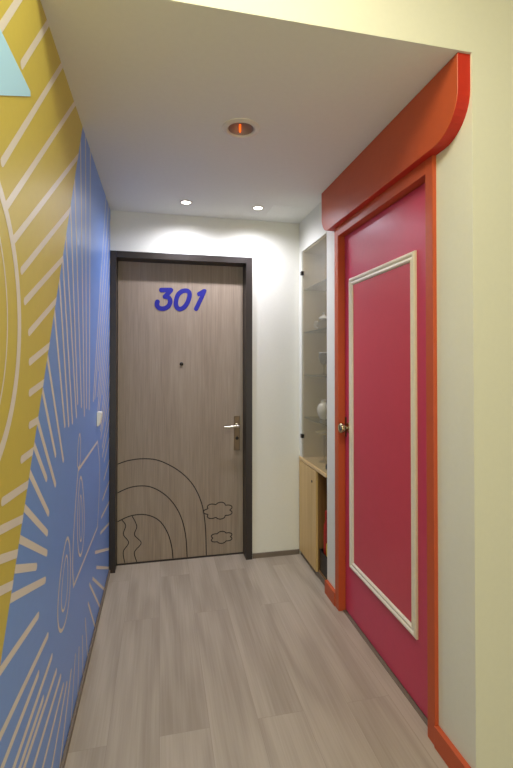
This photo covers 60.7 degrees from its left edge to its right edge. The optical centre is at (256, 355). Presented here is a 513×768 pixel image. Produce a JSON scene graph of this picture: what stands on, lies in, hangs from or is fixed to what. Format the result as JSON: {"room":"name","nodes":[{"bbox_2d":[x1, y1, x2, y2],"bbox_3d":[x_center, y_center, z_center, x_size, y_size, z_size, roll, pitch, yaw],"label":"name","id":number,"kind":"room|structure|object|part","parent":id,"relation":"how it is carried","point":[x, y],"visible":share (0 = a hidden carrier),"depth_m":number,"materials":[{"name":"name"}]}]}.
{"room":"apartment entrance hallway","nodes":[
{"label":"apartment entrance hallway","id":0,"kind":"room"},
{"bbox_2d":[0,0,109,767],"bbox_3d":[-0.451,-0.077,0.261,0.102,3.000,5.900,0,-1,-12],"label":"wall","id":1,"kind":"structure","parent":0,"point":[55,210],"depth_m":1.31,"materials":[{"name":"multicoloured paint"}]},
{"bbox_2d":[60,570,109,767],"bbox_3d":[-0.372,1.408,0.147,0.010,0.028,5.678,0,-1,-12],"label":"baseboard","id":2,"kind":"structure","parent":1,"relation":"attached to","point":[66,749],"depth_m":1.88,"materials":[{"name":"wood"}]},
{"bbox_2d":[97,411,102,425],"bbox_3d":[-0.853,0.342,2.384,0.023,0.076,0.060,0,-1,-12],"label":"wall switch","id":3,"kind":"object","parent":1,"relation":"attached to","point":[99,413],"visible":1,"depth_m":2.35,"materials":[{"name":"white plastic"}]},
{"bbox_2d":[110,210,300,552],"bbox_3d":[-0.117,0.158,3.251,1.836,2.600,0.196,0,-1,-12],"label":"wall","id":4,"kind":"structure","parent":0,"point":[273,247],"depth_m":3.19,"materials":[{"name":"beige paint"}]},
{"bbox_2d":[109,250,251,572],"bbox_3d":[-0.525,0.374,3.120,0.978,2.165,0.162,0,-1,-12],"label":"door","id":5,"kind":"structure","parent":4,"relation":"in","point":[180,414],"depth_m":3.14,"materials":[{"name":"brown paint"}]},
{"bbox_3d":[-0.179,0.512,3.188,0.118,0.034,0.063,0,-1,-12],"label":"lever","id":6,"kind":"part","parent":5,"relation":"part of","materials":[{"name":"metal"}]},
{"bbox_3d":[-0.144,0.570,3.231,0.044,0.252,0.009,0,-1,-12],"label":"handle plate","id":7,"kind":"part","parent":5,"relation":"part of","materials":[{"name":"brown metal"}]},
{"bbox_2d":[252,549,298,558],"bbox_3d":[0.143,1.440,3.187,0.352,0.034,0.010,0,-1,-12],"label":"baseboard","id":8,"kind":"structure","parent":4,"relation":"attached to","point":[294,551],"depth_m":3.18,"materials":[{"name":"wood"}]},
{"bbox_2d":[40,0,471,222],"bbox_3d":[1.112,-1.346,0.466,3.236,0.658,5.804,0,-1,-12],"label":"ceiling","id":9,"kind":"structure","parent":0,"point":[154,85],"depth_m":1.69,"materials":[{"name":"paint"}]},
{"bbox_2d":[180,200,191,204],"bbox_3d":[-0.453,-0.987,2.818,0.082,0.006,0.082,0,-1,-12],"label":"recessed light","id":10,"kind":"object","parent":9,"relation":"in","point":[185,202],"visible":1,"depth_m":2.81,"materials":[{"name":"white"}]},
{"bbox_2d":[222,118,259,138],"bbox_3d":[-0.068,-1.016,1.927,0.168,0.049,0.168,0,-1,-12],"label":"recessed light","id":11,"kind":"object","parent":9,"relation":"in","point":[240,128],"visible":0.9,"depth_m":1.95,"materials":[{"name":"orange"}]},
{"bbox_2d":[252,205,263,209],"bbox_3d":[0.010,-0.986,2.919,0.082,0.006,0.082,0,-1,-12],"label":"recessed light","id":12,"kind":"object","parent":9,"relation":"in","point":[257,207],"visible":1,"depth_m":2.91,"materials":[{"name":"white"}]},
{"bbox_2d":[265,205,303,218],"bbox_3d":[0.189,-0.987,3.019,0.213,0.001,0.245,0,-1,-12],"label":"access hatch","id":13,"kind":"object","parent":9,"relation":"attached to","point":[282,212],"visible":1,"depth_m":3.01,"materials":[{"name":"paint"}]},
{"bbox_2d":[65,553,448,767],"bbox_3d":[1.080,1.457,0.578,3.236,0.060,6.100,0,-1,-12],"label":"floor","id":14,"kind":"structure","parent":0,"point":[226,661],"depth_m":1.94,"materials":[{"name":"brown wood"}]},
{"bbox_2d":[299,456,326,585],"bbox_3d":[0.553,1.095,3.003,0.379,0.720,0.534,0,-1,-12],"label":"base cabinet","id":15,"kind":"object","parent":14,"relation":"on","point":[312,471],"visible":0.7,"depth_m":2.96,"materials":[{"name":"brown wood"}]},
{"bbox_3d":[0.360,1.091,3.051,0.016,0.658,0.354,0,-1,-12],"label":"cabinet door","id":16,"kind":"part","parent":15,"relation":"part of","materials":[{"name":"brown wood"}]},
{"bbox_2d":[299,456,326,477],"bbox_3d":[0.554,0.746,3.007,0.377,0.022,0.534,0,-1,-12],"label":"countertop","id":17,"kind":"structure","parent":15,"relation":"on","point":[315,463],"depth_m":3.02,"materials":[{"name":"brown wood"}]},
{"bbox_2d":[300,234,326,456],"bbox_3d":[0.557,-0.013,2.991,0.382,1.492,0.484,0,-1,-12],"label":"display case","id":18,"kind":"object","parent":17,"relation":"on","point":[314,273],"visible":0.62,"depth_m":3.19,"materials":[{"name":"clear glass"}]},
{"bbox_2d":[305,374,326,377],"bbox_3d":[0.566,0.137,2.989,0.346,0.008,0.462,0,-1,-12],"label":"glass shelf","id":19,"kind":"object","parent":18,"relation":"attached to","point":[306,375],"depth_m":3.16,"materials":[{"name":"clear glass"}]},
{"bbox_2d":[307,328,326,332],"bbox_3d":[0.566,-0.171,2.993,0.346,0.008,0.462,0,-1,-12],"label":"glass shelf","id":20,"kind":"object","parent":18,"relation":"attached to","point":[324,330],"depth_m":3.02,"materials":[{"name":"clear glass"}]},
{"bbox_2d":[314,313,326,327],"bbox_3d":[0.462,-0.238,3.041,0.106,0.126,0.094,0,-1,30],"label":"glass teapot","id":21,"kind":"object","parent":18,"relation":"on","point":[323,316],"visible":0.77,"depth_m":3.03,"materials":[{"name":"white ceramic"}]},
{"bbox_3d":[0.467,-0.278,3.039,0.072,0.046,0.072,0,-1,-12],"label":"lid","id":22,"kind":"part","parent":21,"relation":"part of","materials":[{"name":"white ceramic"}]},
{"bbox_2d":[317,400,326,419],"bbox_3d":[0.467,0.372,3.031,0.096,0.134,0.096,0,-1,-12],"label":"vase","id":23,"kind":"object","parent":18,"relation":"on","point":[322,407],"visible":0.77,"depth_m":3.00,"materials":[{"name":"white ceramic"}]},
{"bbox_2d":[316,431,326,460],"bbox_3d":[0.470,0.630,3.026,0.124,0.208,0.124,0,-1,-12],"label":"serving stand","id":24,"kind":"object","parent":17,"relation":"on","point":[317,432],"visible":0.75,"depth_m":3.04,"materials":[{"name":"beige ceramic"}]},
{"bbox_3d":[0.470,0.532,3.027,0.124,0.012,0.124,0,-1,-12],"label":"plate","id":25,"kind":"part","parent":24,"relation":"part of","materials":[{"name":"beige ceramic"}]},
{"bbox_2d":[319,548,326,578],"bbox_3d":[0.517,1.333,2.817,0.184,0.138,0.149,0,-1,-12],"label":"storage bin","id":26,"kind":"object","parent":15,"relation":"in","point":[323,558],"visible":0.26,"depth_m":2.80,"materials":[{"name":"black plastic"}]},
{"bbox_2d":[324,510,326,554],"bbox_3d":[0.456,1.202,2.840,0.042,0.392,0.042,0,-1,-12],"label":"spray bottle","id":27,"kind":"object","parent":26,"relation":"in","point":[325,523],"visible":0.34,"depth_m":2.83,"materials":[{"name":"red plastic"}]},
{"bbox_2d":[172,0,512,767],"bbox_3d":[0.876,-0.062,1.527,3.036,3.000,0.100,0,-1,-12],"label":"wall","id":28,"kind":"structure","parent":0,"point":[483,28],"depth_m":1.45,"materials":[{"name":"paint"}]},
{"bbox_2d":[299,53,475,767],"bbox_3d":[0.733,0.227,2.389,0.444,2.442,1.849,0,-1,-12],"label":"wall","id":29,"kind":"structure","parent":0,"point":[454,164],"depth_m":1.54,"materials":[{"name":"beige paint"}]},
{"bbox_2d":[343,610,427,726],"bbox_3d":[0.625,1.442,2.085,0.090,0.004,0.846,0,-1,-12],"label":"trim","id":30,"kind":"structure","parent":29,"relation":"attached to","point":[407,695],"depth_m":2.00,"materials":[{"name":"wood"}]},
{"bbox_2d":[334,155,438,743],"bbox_3d":[0.595,0.349,2.094,0.120,2.190,0.945,0,-1,-12],"label":"door","id":31,"kind":"structure","parent":29,"relation":"in","point":[386,464],"depth_m":2.00,"materials":[{"name":"red paint"}]},
{"bbox_3d":[0.486,0.402,2.441,0.058,0.056,0.056,0,-1,-12],"label":"knob","id":32,"kind":"part","parent":31,"relation":"part of","materials":[{"name":"gold metal"}]},
{"bbox_3d":[0.508,0.404,2.491,0.002,0.110,0.022,0,-1,-12],"label":"latch plate","id":33,"kind":"part","parent":31,"relation":"part of","materials":[{"name":"brown metal"}]},
{"bbox_3d":[0.590,0.365,2.112,0.002,1.510,0.562,0,-1,-12],"label":"panel","id":34,"kind":"part","parent":31,"relation":"part of","materials":[{"name":"paint"}]},
{"bbox_3d":[0.585,0.365,2.111,0.014,1.594,0.646,0,-1,-12],"label":"moulding","id":35,"kind":"part","parent":31,"relation":"part of","materials":[{"name":"beige wood"}]},
{"bbox_2d":[322,52,469,230],"bbox_3d":[0.554,-0.871,2.065,0.048,0.252,1.253,0,-1,-12],"label":"trim","id":36,"kind":"structure","parent":29,"relation":"attached to","point":[428,124],"depth_m":1.75,"materials":[{"name":"orange paint"}]},
{"bbox_2d":[325,580,470,767],"bbox_3d":[0.566,1.405,2.054,0.020,0.078,1.294,0,-1,-12],"label":"baseboard","id":37,"kind":"structure","parent":29,"relation":"attached to","point":[446,749],"depth_m":1.55,"materials":[{"name":"orange paint"}]}
]}

